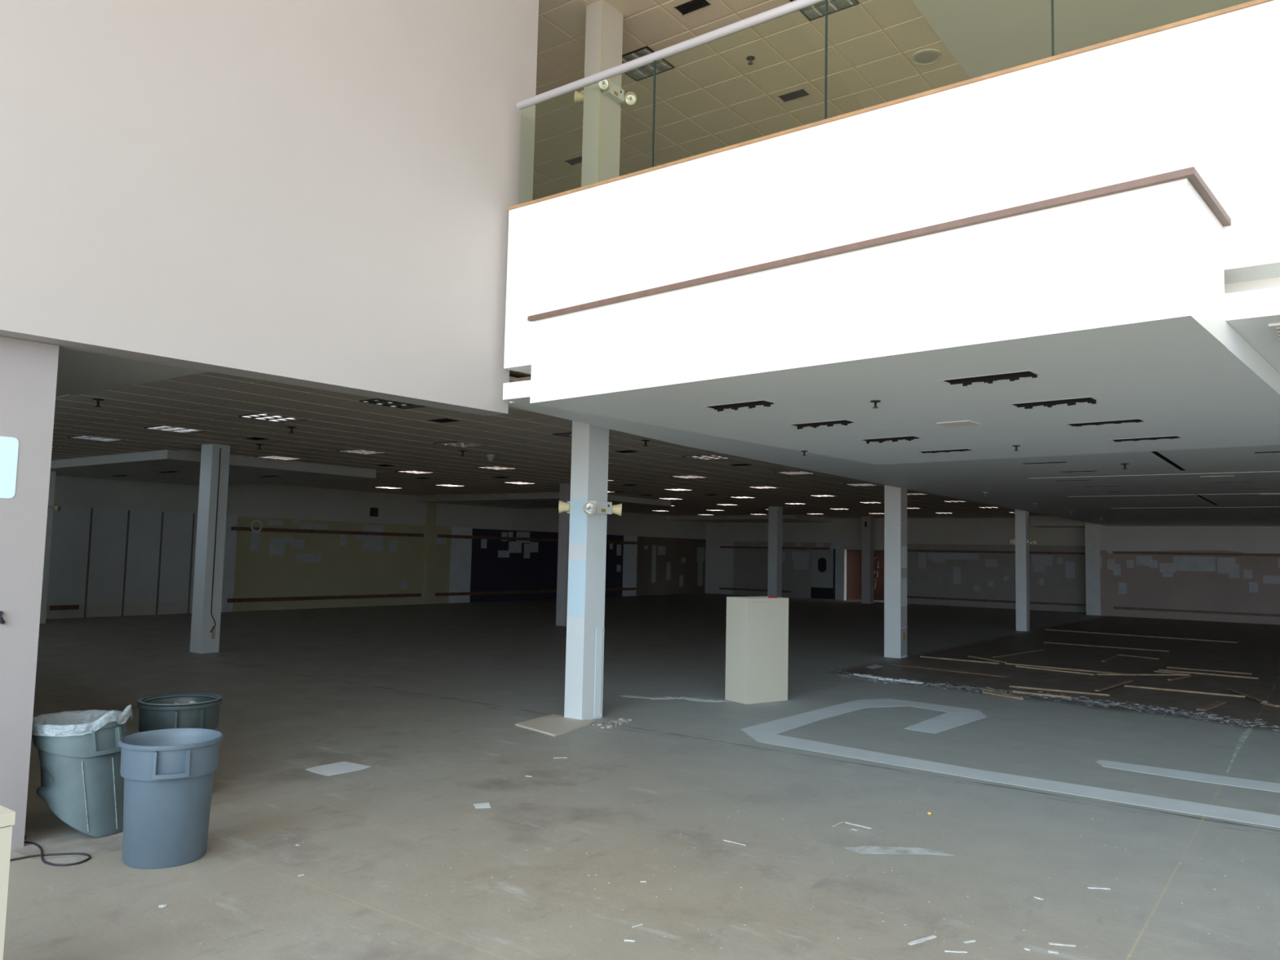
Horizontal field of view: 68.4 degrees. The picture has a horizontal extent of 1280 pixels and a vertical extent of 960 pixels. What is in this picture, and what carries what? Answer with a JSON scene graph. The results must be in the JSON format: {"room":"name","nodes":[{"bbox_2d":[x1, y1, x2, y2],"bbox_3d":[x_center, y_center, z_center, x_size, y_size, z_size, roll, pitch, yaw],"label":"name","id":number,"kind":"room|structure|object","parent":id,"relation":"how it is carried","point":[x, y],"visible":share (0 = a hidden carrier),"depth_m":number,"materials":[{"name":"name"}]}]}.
{"room":"shopping mall","nodes":[
{"label":"shopping mall","id":0,"kind":"room"},
{"bbox_2d":[0,336,59,848],"bbox_3d":[-6.394,0.336,2.298,0.217,2.903,8.652,-3,-6,41],"label":"wall","id":1,"kind":"structure","parent":0,"point":[28,369],"depth_m":5.41,"materials":[{"name":"paint"}]},
{"bbox_2d":[56,347,205,395],"bbox_3d":[-6.701,-1.376,3.579,2.850,0.500,9.570,-2,-6,36],"label":"ceiling","id":2,"kind":"structure","parent":0,"point":[78,372],"depth_m":6.96,"materials":[{"name":"grey paint"}]},
{"bbox_2d":[50,449,376,485],"bbox_3d":[-9.628,-0.226,20.156,6.800,0.240,4.430,-2,-6,36],"label":"ceiling","id":3,"kind":"structure","parent":0,"point":[163,466],"depth_m":18.88,"materials":[{"name":"grey paint"}]},
{"bbox_2d":[0,0,538,416],"bbox_3d":[-5.005,-4.326,3.902,0.262,6.695,12.204,-3,-6,41],"label":"wall","id":4,"kind":"structure","parent":0,"point":[318,194],"depth_m":6.46,"materials":[{"name":"beige paint"}]},
{"bbox_2d":[45,475,706,618],"bbox_3d":[-6.799,2.154,29.725,0.260,3.500,35.880,-2,-6,36],"label":"wall","id":5,"kind":"structure","parent":0,"point":[119,548],"depth_m":26.67,"materials":[{"name":"grey paint"}]},
{"bbox_2d":[250,520,262,532],"bbox_3d":[-10.172,1.220,24.978,0.020,0.340,0.340,-2,-6,36],"label":"ring","id":6,"kind":"object","parent":5,"relation":"attached to","point":[254,521],"visible":1,"depth_m":24.96,"materials":[{"name":"grey"}]},
{"bbox_2d":[369,507,377,516],"bbox_3d":[-7.918,0.957,28.042,0.126,0.260,0.200,-2,-6,36],"label":"wall speaker","id":7,"kind":"object","parent":5,"relation":"attached to","point":[373,511],"visible":1,"depth_m":27.98,"materials":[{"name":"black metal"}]},
{"bbox_2d":[417,491,671,508],"bbox_3d":[-3.004,0.621,29.179,6.700,0.240,4.280,-2,-6,36],"label":"ceiling","id":8,"kind":"structure","parent":0,"point":[530,500],"depth_m":28.19,"materials":[{"name":"grey paint"}]},
{"bbox_2d":[51,369,1050,518],"bbox_3d":[-0.005,0.229,24.796,17.252,0.164,33.282,-2,-6,36],"label":"ceiling","id":9,"kind":"structure","parent":0,"point":[522,440],"depth_m":15.41,"materials":[{"name":"tile"}]},
{"bbox_2d":[66,435,123,441],"bbox_3d":[-8.585,-0.694,14.878,0.594,0.091,0.624,-2,-6,36],"label":"ceiling light","id":10,"kind":"object","parent":9,"relation":"attached to","point":[81,437],"visible":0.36,"depth_m":14.94,"materials":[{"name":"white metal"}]},
{"bbox_2d":[142,425,204,433],"bbox_3d":[-6.622,-0.763,13.430,0.594,0.091,0.624,-2,-6,36],"label":"ceiling light","id":11,"kind":"object","parent":9,"relation":"attached to","point":[162,428],"visible":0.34,"depth_m":13.49,"materials":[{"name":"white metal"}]},
{"bbox_2d":[238,413,306,422],"bbox_3d":[-4.659,-0.831,11.982,0.594,0.091,0.624,-2,-6,36],"label":"ceiling light","id":12,"kind":"object","parent":9,"relation":"attached to","point":[263,416],"visible":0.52,"depth_m":12.04,"materials":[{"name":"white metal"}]},
{"bbox_2d":[254,455,299,460],"bbox_3d":[-6.685,-0.453,17.441,0.594,0.091,0.624,-2,-6,36],"label":"ceiling light","id":13,"kind":"object","parent":9,"relation":"attached to","point":[264,456],"visible":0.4,"depth_m":17.51,"materials":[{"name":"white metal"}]},
{"bbox_2d":[336,448,385,454],"bbox_3d":[-4.722,-0.522,15.993,0.594,0.091,0.624,-2,-6,36],"label":"ceiling light","id":14,"kind":"object","parent":9,"relation":"attached to","point":[351,451],"visible":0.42,"depth_m":16.07,"materials":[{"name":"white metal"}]},
{"bbox_2d":[359,398,425,408],"bbox_3d":[-2.697,-0.900,10.534,0.594,0.091,0.624,-2,-6,36],"label":"ceiling light","id":15,"kind":"object","parent":9,"relation":"attached to","point":[376,401],"visible":0.28,"depth_m":10.65,"materials":[{"name":"black metal"}]},
{"bbox_2d":[394,470,431,473],"bbox_3d":[-4.785,-0.212,20.005,0.594,0.091,0.624,-2,-6,36],"label":"ceiling light","id":16,"kind":"object","parent":9,"relation":"attached to","point":[402,471],"visible":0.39,"depth_m":20.08,"materials":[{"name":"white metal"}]},
{"bbox_2d":[427,417,459,422],"bbox_3d":[-2.472,-0.747,11.850,0.350,0.012,0.220,-2,-6,36],"label":"ceiling vent","id":17,"kind":"object","parent":9,"relation":"in","point":[441,420],"visible":1,"depth_m":11.83,"materials":[{"name":"black"}]},
{"bbox_2d":[433,440,485,447],"bbox_3d":[-2.760,-0.590,14.545,0.594,0.091,0.624,-2,-6,36],"label":"ceiling light","id":18,"kind":"object","parent":9,"relation":"attached to","point":[460,444],"visible":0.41,"depth_m":14.62,"materials":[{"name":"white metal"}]},
{"bbox_2d":[486,454,494,462],"bbox_3d":[-2.544,-0.366,16.027,0.140,0.125,0.140,-2,-6,36],"label":"detector","id":19,"kind":"object","parent":9,"relation":"attached to","point":[490,458],"visible":1,"depth_m":15.98,"materials":[{"name":"grey paint"}]},
{"bbox_2d":[475,466,516,470],"bbox_3d":[-2.822,-0.281,18.557,0.594,0.091,0.624,-2,-6,36],"label":"ceiling light","id":20,"kind":"object","parent":9,"relation":"attached to","point":[497,468],"visible":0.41,"depth_m":18.64,"materials":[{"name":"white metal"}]},
{"bbox_2d":[505,481,537,484],"bbox_3d":[-2.885,0.029,22.569,0.594,0.091,0.624,-2,-6,36],"label":"ceiling light","id":21,"kind":"object","parent":9,"relation":"attached to","point":[513,482],"visible":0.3,"depth_m":22.65,"materials":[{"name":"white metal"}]},
{"bbox_2d":[552,432,613,437],"bbox_3d":[-0.797,-0.659,13.097,0.594,0.091,0.624,-2,-6,36],"label":"ceiling light","id":22,"kind":"object","parent":9,"relation":"attached to","point":[564,434],"visible":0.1,"depth_m":13.12,"materials":[{"name":"black metal"}]},
{"bbox_2d":[670,475,705,478],"bbox_3d":[1.040,-0.108,19.672,0.594,0.091,0.624,-2,-6,36],"label":"ceiling light","id":23,"kind":"object","parent":9,"relation":"attached to","point":[681,476],"visible":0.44,"depth_m":19.77,"materials":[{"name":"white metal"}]},
{"bbox_2d":[682,454,729,460],"bbox_3d":[1.103,-0.418,15.661,0.594,0.091,0.624,-2,-6,36],"label":"ceiling light","id":24,"kind":"object","parent":9,"relation":"attached to","point":[701,457],"visible":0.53,"depth_m":15.74,"materials":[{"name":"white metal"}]},
{"bbox_2d":[746,485,779,488],"bbox_3d":[2.940,0.133,22.236,0.594,0.091,0.624,-2,-6,36],"label":"ceiling light","id":25,"kind":"object","parent":9,"relation":"attached to","point":[766,486],"visible":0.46,"depth_m":22.34,"materials":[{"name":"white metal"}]},
{"bbox_2d":[773,471,815,475],"bbox_3d":[3.003,-0.177,18.224,0.594,0.091,0.624,-2,-6,36],"label":"ceiling light","id":26,"kind":"object","parent":9,"relation":"attached to","point":[791,473],"visible":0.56,"depth_m":18.30,"materials":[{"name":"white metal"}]},
{"bbox_2d":[844,483,878,486],"bbox_3d":[4.903,0.064,20.788,0.594,0.091,0.624,-2,-6,36],"label":"ceiling light","id":27,"kind":"object","parent":9,"relation":"attached to","point":[855,484],"visible":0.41,"depth_m":20.87,"materials":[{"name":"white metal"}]},
{"bbox_2d":[1030,515,1084,527],"bbox_3d":[14.881,1.431,33.212,1.760,0.440,1.500,-2,-6,36],"label":"ceiling beam","id":28,"kind":"structure","parent":9,"relation":"attached to","point":[1035,521],"depth_m":32.72,"materials":[{"name":"grey paint"}]},
{"bbox_2d":[3,593,1279,959],"bbox_3d":[5.345,3.282,17.200,40.000,0.152,47.600,-2,-6,36],"label":"floor","id":29,"kind":"structure","parent":0,"point":[388,699],"depth_m":6.86,"materials":[{"name":"concrete"}]},
{"bbox_2d":[0,804,15,959],"bbox_3d":[-2.714,1.575,3.302,0.500,0.750,0.700,-2,-6,36],"label":"base cabinet","id":30,"kind":"object","parent":29,"relation":"on","point":[7,816],"visible":1,"depth_m":3.43,"materials":[{"name":"beige laminate"}]},
{"bbox_2d":[39,471,56,623],"bbox_3d":[-12.761,1.318,19.881,0.500,3.380,0.400,-2,-6,36],"label":"column","id":31,"kind":"structure","parent":29,"relation":"on","point":[52,475],"depth_m":19.84,"materials":[{"name":"white paint"}]},
{"bbox_2d":[47,504,61,511],"bbox_3d":[-12.465,0.586,19.747,0.175,0.137,0.598,-2,-6,36],"label":"emergency light","id":32,"kind":"object","parent":31,"relation":"attached to","point":[58,508],"visible":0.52,"depth_m":19.86,"materials":[{"name":"white"}]},
{"bbox_2d":[9,835,90,866],"bbox_3d":[-3.397,2.081,5.243,0.754,0.011,0.329,-1,-5,29],"label":"power cord","id":33,"kind":"object","parent":29,"relation":"on","point":[42,854],"visible":0.85,"depth_m":5.21,"materials":[{"name":"grey rubber"}]},
{"bbox_2d":[31,704,132,838],"bbox_3d":[-3.428,1.751,5.730,0.584,0.743,0.560,-2,-6,36],"label":"trash can","id":34,"kind":"object","parent":29,"relation":"on","point":[82,784],"visible":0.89,"depth_m":5.56,"materials":[{"name":"grey plastic"}]},
{"bbox_2d":[118,728,222,869],"bbox_3d":[-2.644,1.775,5.281,0.555,0.660,0.529,-2,-6,36],"label":"trash can","id":35,"kind":"object","parent":29,"relation":"on","point":[167,774],"visible":1,"depth_m":5.10,"materials":[{"name":"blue plastic"}]},
{"bbox_2d":[137,692,222,732],"bbox_3d":[-3.194,1.849,6.505,0.563,0.678,0.536,-2,-6,36],"label":"trash can","id":36,"kind":"object","parent":29,"relation":"on","point":[178,709],"visible":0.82,"depth_m":6.35,"materials":[{"name":"grey plastic"}]},
{"bbox_2d":[189,444,230,653],"bbox_3d":[-6.982,1.093,15.319,0.384,3.380,0.300,-2,-6,36],"label":"column","id":37,"kind":"structure","parent":29,"relation":"on","point":[215,458],"depth_m":15.22,"materials":[{"name":"paint"}]},
{"bbox_2d":[515,714,595,736],"bbox_3d":[-0.868,2.461,9.472,0.627,0.018,0.945,-1,-5,27],"label":"board","id":38,"kind":"object","parent":29,"relation":"on","point":[554,725],"visible":0.93,"depth_m":9.43,"materials":[{"name":"beige"}]},
{"bbox_2d":[555,483,570,626],"bbox_3d":[-1.743,1.759,22.408,0.300,3.380,0.300,-2,-6,36],"label":"column","id":39,"kind":"structure","parent":29,"relation":"on","point":[565,488],"depth_m":22.27,"materials":[{"name":"grey paint"}]},
{"bbox_2d":[564,420,608,719],"bbox_3d":[-0.559,0.812,10.057,0.249,3.410,0.338,-2,-6,36],"label":"column","id":40,"kind":"structure","parent":29,"relation":"on","point":[584,648],"depth_m":9.94,"materials":[{"name":"paint"}]},
{"bbox_2d":[558,500,569,513],"bbox_3d":[-0.699,0.305,10.220,0.155,0.139,0.578,-2,-6,36],"label":"emergency light","id":41,"kind":"object","parent":40,"relation":"attached to","point":[562,506],"visible":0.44,"depth_m":10.01,"materials":[{"name":"white"}]},
{"bbox_2d":[582,500,622,515],"bbox_3d":[-0.378,0.304,9.985,0.174,0.153,0.590,-2,-6,36],"label":"emergency light","id":42,"kind":"object","parent":40,"relation":"attached to","point":[594,506],"visible":1,"depth_m":9.96,"materials":[{"name":"white"}]},
{"bbox_2d":[591,717,631,728],"bbox_3d":[-0.266,2.485,9.650,0.292,0.024,0.602,-2,-6,36],"label":"debris","id":43,"kind":"object","parent":29,"relation":"on","point":[611,723],"visible":1,"depth_m":9.57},
{"bbox_2d":[620,695,730,702],"bbox_3d":[0.423,2.648,11.422,1.350,0.004,0.316,1,-4,9],"label":"smear","id":44,"kind":"object","parent":29,"relation":"on","point":[631,696],"visible":1,"depth_m":11.40,"materials":[{"name":"grey"}]},
{"bbox_2d":[188,749,1279,957],"bbox_3d":[0.906,2.263,6.300,9.103,0.002,4.392,2,-4,-5],"label":"paint flecks","id":45,"kind":"object","parent":29,"relation":"on","point":[748,749],"visible":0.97,"depth_m":5.11,"materials":[{"name":"paint"}]},
{"bbox_2d":[724,595,788,704],"bbox_3d":[1.431,2.046,11.502,0.667,1.262,0.391,4,-5,-35],"label":"pedestal","id":46,"kind":"object","parent":29,"relation":"on","point":[757,630],"visible":1,"depth_m":11.33,"materials":[{"name":"beige laminate"}]},
{"bbox_2d":[767,506,782,597],"bbox_3d":[4.418,2.545,30.781,0.330,3.380,0.350,-2,-6,36],"label":"column","id":47,"kind":"structure","parent":29,"relation":"on","point":[775,513],"depth_m":30.67,"materials":[{"name":"paint"}]},
{"bbox_2d":[861,516,873,604],"bbox_3d":[8.826,3.090,36.544,0.350,3.380,0.400,-2,-6,36],"label":"column","id":48,"kind":"structure","parent":29,"relation":"on","point":[867,544],"depth_m":36.43,"materials":[{"name":"grey paint"}]},
{"bbox_2d":[853,673,923,684],"bbox_3d":[3.563,2.881,13.669,0.234,0.026,1.149,5,-6,-42],"label":"ridge","id":49,"kind":"object","parent":29,"relation":"on","point":[855,674],"visible":1,"depth_m":13.60,"materials":[{"name":"grey"}]},
{"bbox_2d":[884,484,906,657],"bbox_3d":[4.609,1.461,16.943,0.312,3.410,0.320,-2,-6,36],"label":"column","id":50,"kind":"structure","parent":29,"relation":"on","point":[895,498],"depth_m":16.81,"materials":[{"name":"paint"}]},
{"bbox_2d":[907,935,937,945],"bbox_3d":[1.300,2.119,4.336,0.178,0.003,0.027,4,-5,-33],"label":"scrap","id":51,"kind":"object","parent":29,"relation":"on","point":[919,940],"visible":1,"depth_m":4.33,"materials":[{"name":"paper"}]},
{"bbox_2d":[892,663,1009,677],"bbox_3d":[4.913,3.018,14.948,1.881,0.008,0.249,-3,-6,45],"label":"wood strip","id":52,"kind":"object","parent":29,"relation":"on","point":[900,664],"visible":1,"depth_m":14.87,"materials":[{"name":"wood"}]},
{"bbox_2d":[920,655,999,664],"bbox_3d":[5.572,3.143,16.453,1.383,0.020,0.057,-2,-6,39],"label":"wood strip","id":53,"kind":"object","parent":29,"relation":"on","point":[921,655],"visible":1,"depth_m":16.41,"materials":[{"name":"wood"}]},
{"bbox_2d":[967,655,1006,662],"bbox_3d":[6.137,3.173,16.678,0.040,0.020,0.987,3,-5,-18],"label":"wood strip","id":54,"kind":"object","parent":29,"relation":"on","point":[967,655],"visible":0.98,"depth_m":16.63,"materials":[{"name":"wood"}]},
{"bbox_2d":[978,687,1022,697],"bbox_3d":[4.767,2.816,12.464,0.043,0.020,0.847,3,-5,-16],"label":"wood strip","id":55,"kind":"object","parent":29,"relation":"on","point":[981,688],"visible":0.95,"depth_m":12.47,"materials":[{"name":"wood"}]},
{"bbox_2d":[982,691,1023,699],"bbox_3d":[4.703,2.795,12.217,0.034,0.020,0.616,4,-5,-29],"label":"wood strip","id":56,"kind":"object","parent":29,"relation":"on","point":[986,692],"visible":1,"depth_m":12.19,"materials":[{"name":"wood"}]},
{"bbox_2d":[992,648,1044,657],"bbox_3d":[7.205,3.290,17.879,0.039,0.020,2.292,-3,-6,44],"label":"wood strip","id":57,"kind":"object","parent":29,"relation":"on","point":[1040,649],"visible":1,"depth_m":17.79,"materials":[{"name":"wood"}]},
{"bbox_2d":[1014,509,1030,631],"bbox_3d":[9.756,2.124,24.025,0.260,3.410,0.300,-2,-6,36],"label":"column","id":58,"kind":"structure","parent":29,"relation":"on","point":[1021,517],"depth_m":23.90,"materials":[{"name":"paint"}]},
{"bbox_2d":[1026,539,1036,545],"bbox_3d":[9.945,1.587,23.940,0.175,0.137,0.578,-2,-6,36],"label":"emergency light","id":59,"kind":"object","parent":58,"relation":"attached to","point":[1030,542],"visible":1,"depth_m":23.88,"materials":[{"name":"white"}]},
{"bbox_2d":[1012,690,1071,698],"bbox_3d":[5.287,2.822,12.393,0.738,0.020,0.047,-2,-6,40],"label":"wood strip","id":60,"kind":"object","parent":29,"relation":"on","point":[1016,691],"visible":1,"depth_m":12.36,"materials":[{"name":"wood"}]},
{"bbox_2d":[826,671,1279,730],"bbox_3d":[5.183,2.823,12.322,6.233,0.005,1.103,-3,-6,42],"label":"crumbs","id":61,"kind":"object","parent":29,"relation":"on","point":[851,673],"visible":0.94,"depth_m":11.81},
{"bbox_2d":[1015,665,1095,675],"bbox_3d":[6.684,3.070,15.190,0.045,0.020,1.271,5,-6,-42],"label":"wood strip","id":62,"kind":"object","parent":29,"relation":"on","point":[1015,665],"visible":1,"depth_m":15.16,"materials":[{"name":"wood"}]},
{"bbox_2d":[1009,685,1110,696],"bbox_3d":[5.689,2.862,12.800,1.252,0.020,0.049,-2,-5,32],"label":"wood strip","id":63,"kind":"object","parent":29,"relation":"on","point":[1016,686],"visible":1,"depth_m":12.77,"materials":[{"name":"wood"}]},
{"bbox_2d":[1048,942,1075,946],"bbox_3d":[1.937,2.131,4.320,0.116,0.003,0.018,0,-5,12],"label":"scrap","id":64,"kind":"object","parent":29,"relation":"on","point":[1049,943],"visible":1,"depth_m":4.32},
{"bbox_2d":[1004,662,1135,675],"bbox_3d":[7.002,3.094,15.413,1.996,0.020,0.050,-2,-6,39],"label":"wood strip","id":65,"kind":"object","parent":29,"relation":"on","point":[1005,663],"visible":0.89,"depth_m":15.44,"materials":[{"name":"wood"}]},
{"bbox_2d":[1043,641,1168,651],"bbox_3d":[9.714,3.487,19.704,2.392,0.020,0.057,-2,-6,37],"label":"wood strip","id":66,"kind":"object","parent":29,"relation":"on","point":[1043,642],"visible":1,"depth_m":19.66,"materials":[{"name":"wood"}]},
{"bbox_2d":[1094,680,1133,691],"bbox_3d":[6.712,2.904,13.314,0.063,0.020,1.591,-3,-6,42],"label":"wood strip","id":67,"kind":"object","parent":29,"relation":"on","point":[1100,689],"visible":1,"depth_m":13.24,"materials":[{"name":"wood"}]},
{"bbox_2d":[1117,653,1159,659],"bbox_3d":[9.375,3.326,17.726,0.052,0.020,0.766,4,-5,-33],"label":"wood strip","id":68,"kind":"object","parent":29,"relation":"on","point":[1117,654],"visible":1,"depth_m":17.70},
{"bbox_2d":[1044,628,1239,643],"bbox_3d":[12.111,3.789,22.969,4.245,0.030,0.260,-3,-6,41],"label":"wood strip","id":69,"kind":"object","parent":29,"relation":"on","point":[1052,629],"visible":1,"depth_m":22.79,"materials":[{"name":"wood"}]},
{"bbox_2d":[1095,673,1189,675],"bbox_3d":[7.848,3.037,14.694,1.552,0.020,0.052,2,-4,-8],"label":"wood strip","id":70,"kind":"object","parent":29,"relation":"on","point":[1162,674],"visible":1,"depth_m":14.69,"materials":[{"name":"wood"}]},
{"bbox_2d":[1154,670,1190,675],"bbox_3d":[8.491,3.076,15.024,0.510,0.020,0.056,-2,-6,40],"label":"wood strip","id":71,"kind":"object","parent":29,"relation":"on","point":[1154,670],"visible":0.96,"depth_m":15.02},
{"bbox_2d":[1167,675,1191,680],"bbox_3d":[8.349,3.058,14.557,0.908,0.020,0.050,5,-6,-42],"label":"wood strip","id":72,"kind":"object","parent":29,"relation":"on","point":[1181,677],"visible":1,"depth_m":14.48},
{"bbox_2d":[1124,684,1245,697],"bbox_3d":[7.524,2.922,13.044,1.460,0.020,0.069,-2,-5,36],"label":"wood strip","id":73,"kind":"object","parent":29,"relation":"on","point":[1128,686],"visible":1,"depth_m":13.00,"materials":[{"name":"wood"}]},
{"bbox_2d":[1158,669,1258,679],"bbox_3d":[9.128,3.122,15.158,1.390,0.020,0.067,-2,-6,39],"label":"wood strip","id":74,"kind":"object","parent":29,"relation":"on","point":[1245,677],"visible":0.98,"depth_m":15.11,"materials":[{"name":"wood"}]},
{"bbox_2d":[1166,666,1252,674],"bbox_3d":[9.475,3.171,15.691,1.215,0.020,0.158,-2,-5,35],"label":"wood strip","id":75,"kind":"object","parent":29,"relation":"on","point":[1169,667],"visible":1,"depth_m":15.66,"materials":[{"name":"wood"}]},
{"bbox_2d":[1196,700,1226,711],"bbox_3d":[7.121,2.811,11.722,0.103,0.020,0.996,-3,-6,44],"label":"wood strip","id":76,"kind":"object","parent":29,"relation":"on","point":[1207,707],"visible":1,"depth_m":11.65,"materials":[{"name":"wood"}]},
{"bbox_2d":[1226,687,1266,702],"bbox_3d":[8.131,2.884,12.639,0.067,0.020,1.298,0,-5,14],"label":"wood strip","id":77,"kind":"object","parent":29,"relation":"on","point":[1227,688],"visible":1,"depth_m":12.55,"materials":[{"name":"wood"}]},
{"bbox_2d":[666,515,831,522],"bbox_3d":[4.573,1.614,39.822,6.200,0.240,3.280,-2,-6,36],"label":"ceiling","id":78,"kind":"structure","parent":0,"point":[724,518],"depth_m":38.81,"materials":[{"name":"grey paint"}]},
{"bbox_2d":[846,549,884,599],"bbox_3d":[10.291,3.871,38.568,3.400,2.200,1.600,-2,-6,36],"label":"wall","id":79,"kind":"structure","parent":0,"point":[853,556],"depth_m":39.57,"materials":[{"name":"red paint"}]},
{"bbox_2d":[529,177,1226,403],"bbox_3d":[0.967,-0.969,5.825,4.457,0.654,0.800,-2,-6,36],"label":"wall","id":80,"kind":"structure","parent":0,"point":[1153,252],"depth_m":5.07,"materials":[{"name":"white paint"}]},
{"bbox_2d":[527,166,1231,321],"bbox_3d":[0.977,-1.290,5.843,4.515,0.033,0.865,-2,-6,36],"label":"trim","id":81,"kind":"structure","parent":80,"relation":"attached to","point":[1191,174],"depth_m":4.97,"materials":[{"name":"brown wood"}]},
{"bbox_2d":[502,0,1279,402],"bbox_3d":[6.728,-1.724,2.522,19.072,1.625,0.630,-2,-6,36],"label":"wall","id":82,"kind":"structure","parent":0,"point":[1204,95],"depth_m":5.74,"materials":[{"name":"white paint"}]},
{"bbox_2d":[507,0,1273,210],"bbox_3d":[6.604,-2.562,2.396,19.075,0.021,0.185,-2,-6,36],"label":"trim","id":83,"kind":"structure","parent":82,"relation":"on","point":[1251,3],"depth_m":5.83,"materials":[{"name":"brown wood"}]},
{"bbox_2d":[516,0,1054,167],"bbox_3d":[4.191,-2.954,4.162,13.020,0.926,0.066,-2,-6,36],"label":"glass balustrade","id":84,"kind":"object","parent":83,"relation":"on","point":[797,5],"visible":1,"depth_m":7.03,"materials":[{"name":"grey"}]},
{"bbox_2d":[532,0,1253,200],"bbox_3d":[8.049,-4.295,21.646,39.500,0.235,32.406,-2,-6,36],"label":"ceiling","id":85,"kind":"structure","parent":0,"point":[712,99],"depth_m":11.37,"materials":[{"name":"tile"}]},
{"bbox_2d":[564,155,582,165],"bbox_3d":[-0.974,-4.928,14.531,0.370,0.012,0.170,-2,-6,36],"label":"ceiling vent","id":86,"kind":"object","parent":85,"relation":"in","point":[577,160],"visible":0.64,"depth_m":14.55,"materials":[{"name":"black"}]},
{"bbox_2d":[622,45,675,81],"bbox_3d":[0.021,-5.178,11.643,0.592,0.091,0.592,-2,-6,36],"label":"ceiling light","id":87,"kind":"object","parent":85,"relation":"attached to","point":[662,65],"visible":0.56,"depth_m":11.74,"materials":[{"name":"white metal"}]},
{"bbox_2d":[674,0,711,15],"bbox_3d":[0.575,-5.217,10.362,0.370,0.012,0.170,-2,-6,36],"label":"ceiling vent","id":88,"kind":"object","parent":85,"relation":"in","point":[693,5],"visible":1,"depth_m":10.37,"materials":[{"name":"black"}]},
{"bbox_2d":[746,55,755,65],"bbox_3d":[1.342,-5.086,11.429,0.104,0.075,0.104,-2,-6,36],"label":"sprinkler","id":89,"kind":"object","parent":85,"relation":"attached to","point":[750,58],"visible":1,"depth_m":11.42,"materials":[{"name":"black"}]},
{"bbox_2d":[777,88,809,102],"bbox_3d":[2.012,-5.033,12.326,0.370,0.012,0.170,-2,-6,36],"label":"ceiling vent","id":90,"kind":"object","parent":85,"relation":"in","point":[800,93],"visible":1,"depth_m":12.32,"materials":[{"name":"black"}]},
{"bbox_2d":[790,0,859,21],"bbox_3d":[1.977,-5.247,10.200,0.592,0.091,0.592,-2,-6,36],"label":"ceiling light","id":91,"kind":"object","parent":85,"relation":"attached to","point":[817,11],"visible":0.72,"depth_m":10.40,"materials":[{"name":"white metal"}]},
{"bbox_2d":[911,48,941,65],"bbox_3d":[3.441,-5.081,11.308,0.340,0.022,0.340,-2,-6,36],"label":"ceiling speaker","id":92,"kind":"object","parent":85,"relation":"attached to","point":[927,56],"visible":1,"depth_m":11.30,"materials":[{"name":"grey"}]},
{"bbox_2d":[915,50,937,62],"bbox_3d":[3.441,-5.076,11.308,0.270,0.012,0.270,-2,-6,36],"label":"grille","id":93,"kind":"object","parent":92,"relation":"attached to","point":[921,56],"depth_m":11.29,"materials":[{"name":"beige"}]},
{"bbox_2d":[508,320,1279,526],"bbox_3d":[15.032,0.074,14.204,19.680,0.226,29.180,-2,-6,36],"label":"ceiling","id":94,"kind":"structure","parent":0,"point":[1236,486],"depth_m":13.78,"materials":[{"name":"paint"}]},
{"bbox_2d":[1268,323,1279,342],"bbox_3d":[3.552,-0.788,4.906,0.440,0.014,0.440,-2,-6,36],"label":"ceiling light","id":95,"kind":"object","parent":94,"relation":"in","point":[1274,328],"visible":1,"depth_m":4.97,"materials":[{"name":"white"}]},
{"bbox_2d":[705,517,1086,613],"bbox_3d":[9.532,3.162,38.046,16.600,3.500,0.245,-2,-6,36],"label":"wall","id":96,"kind":"structure","parent":0,"point":[962,562],"depth_m":36.46,"materials":[{"name":"grey paint"}]},
{"bbox_2d":[808,548,835,599],"bbox_3d":[7.588,3.915,39.263,1.168,2.100,0.070,-2,-6,36],"label":"door","id":97,"kind":"structure","parent":96,"relation":"in","point":[821,562],"depth_m":39.24,"materials":[{"name":"grey paint"}]},
{"bbox_2d":[531,315,1279,464],"bbox_3d":[2.641,-0.513,7.713,4.400,0.164,5.500,-3,-6,42],"label":"ceiling","id":98,"kind":"structure","parent":0,"point":[1168,384],"depth_m":6.62,"materials":[{"name":"paint"}]},
{"bbox_2d":[1084,521,1279,624],"bbox_3d":[23.835,2.593,26.622,20.400,3.500,1.650,-2,-6,36],"label":"wall","id":99,"kind":"structure","parent":0,"point":[1220,574],"depth_m":30.28,"materials":[{"name":"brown paint"}]},
{"bbox_3d":[8.659,-0.812,22.306,39.500,0.150,34.100,-2,-6,36],"label":"floor","id":100,"kind":"structure","parent":0,"visible":0},
{"bbox_2d":[581,0,622,186],"bbox_3d":[-0.427,-3.655,10.370,0.241,3.270,0.372,-2,-6,36],"label":"column","id":101,"kind":"structure","parent":100,"relation":"on","point":[604,23],"depth_m":10.30,"materials":[{"name":"grey paint"}]},
{"bbox_2d":[573,89,583,103],"bbox_3d":[-0.561,-4.230,10.554,0.161,0.148,0.524,-2,-6,36],"label":"emergency light","id":102,"kind":"object","parent":101,"relation":"attached to","point":[578,96],"visible":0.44,"depth_m":10.37,"materials":[{"name":"white"}]},
{"bbox_2d":[597,79,636,105],"bbox_3d":[-0.248,-4.246,10.299,0.180,0.142,0.590,-2,-6,36],"label":"emergency light","id":103,"kind":"object","parent":101,"relation":"attached to","point":[611,90],"visible":0.91,"depth_m":10.31,"materials":[{"name":"white"}]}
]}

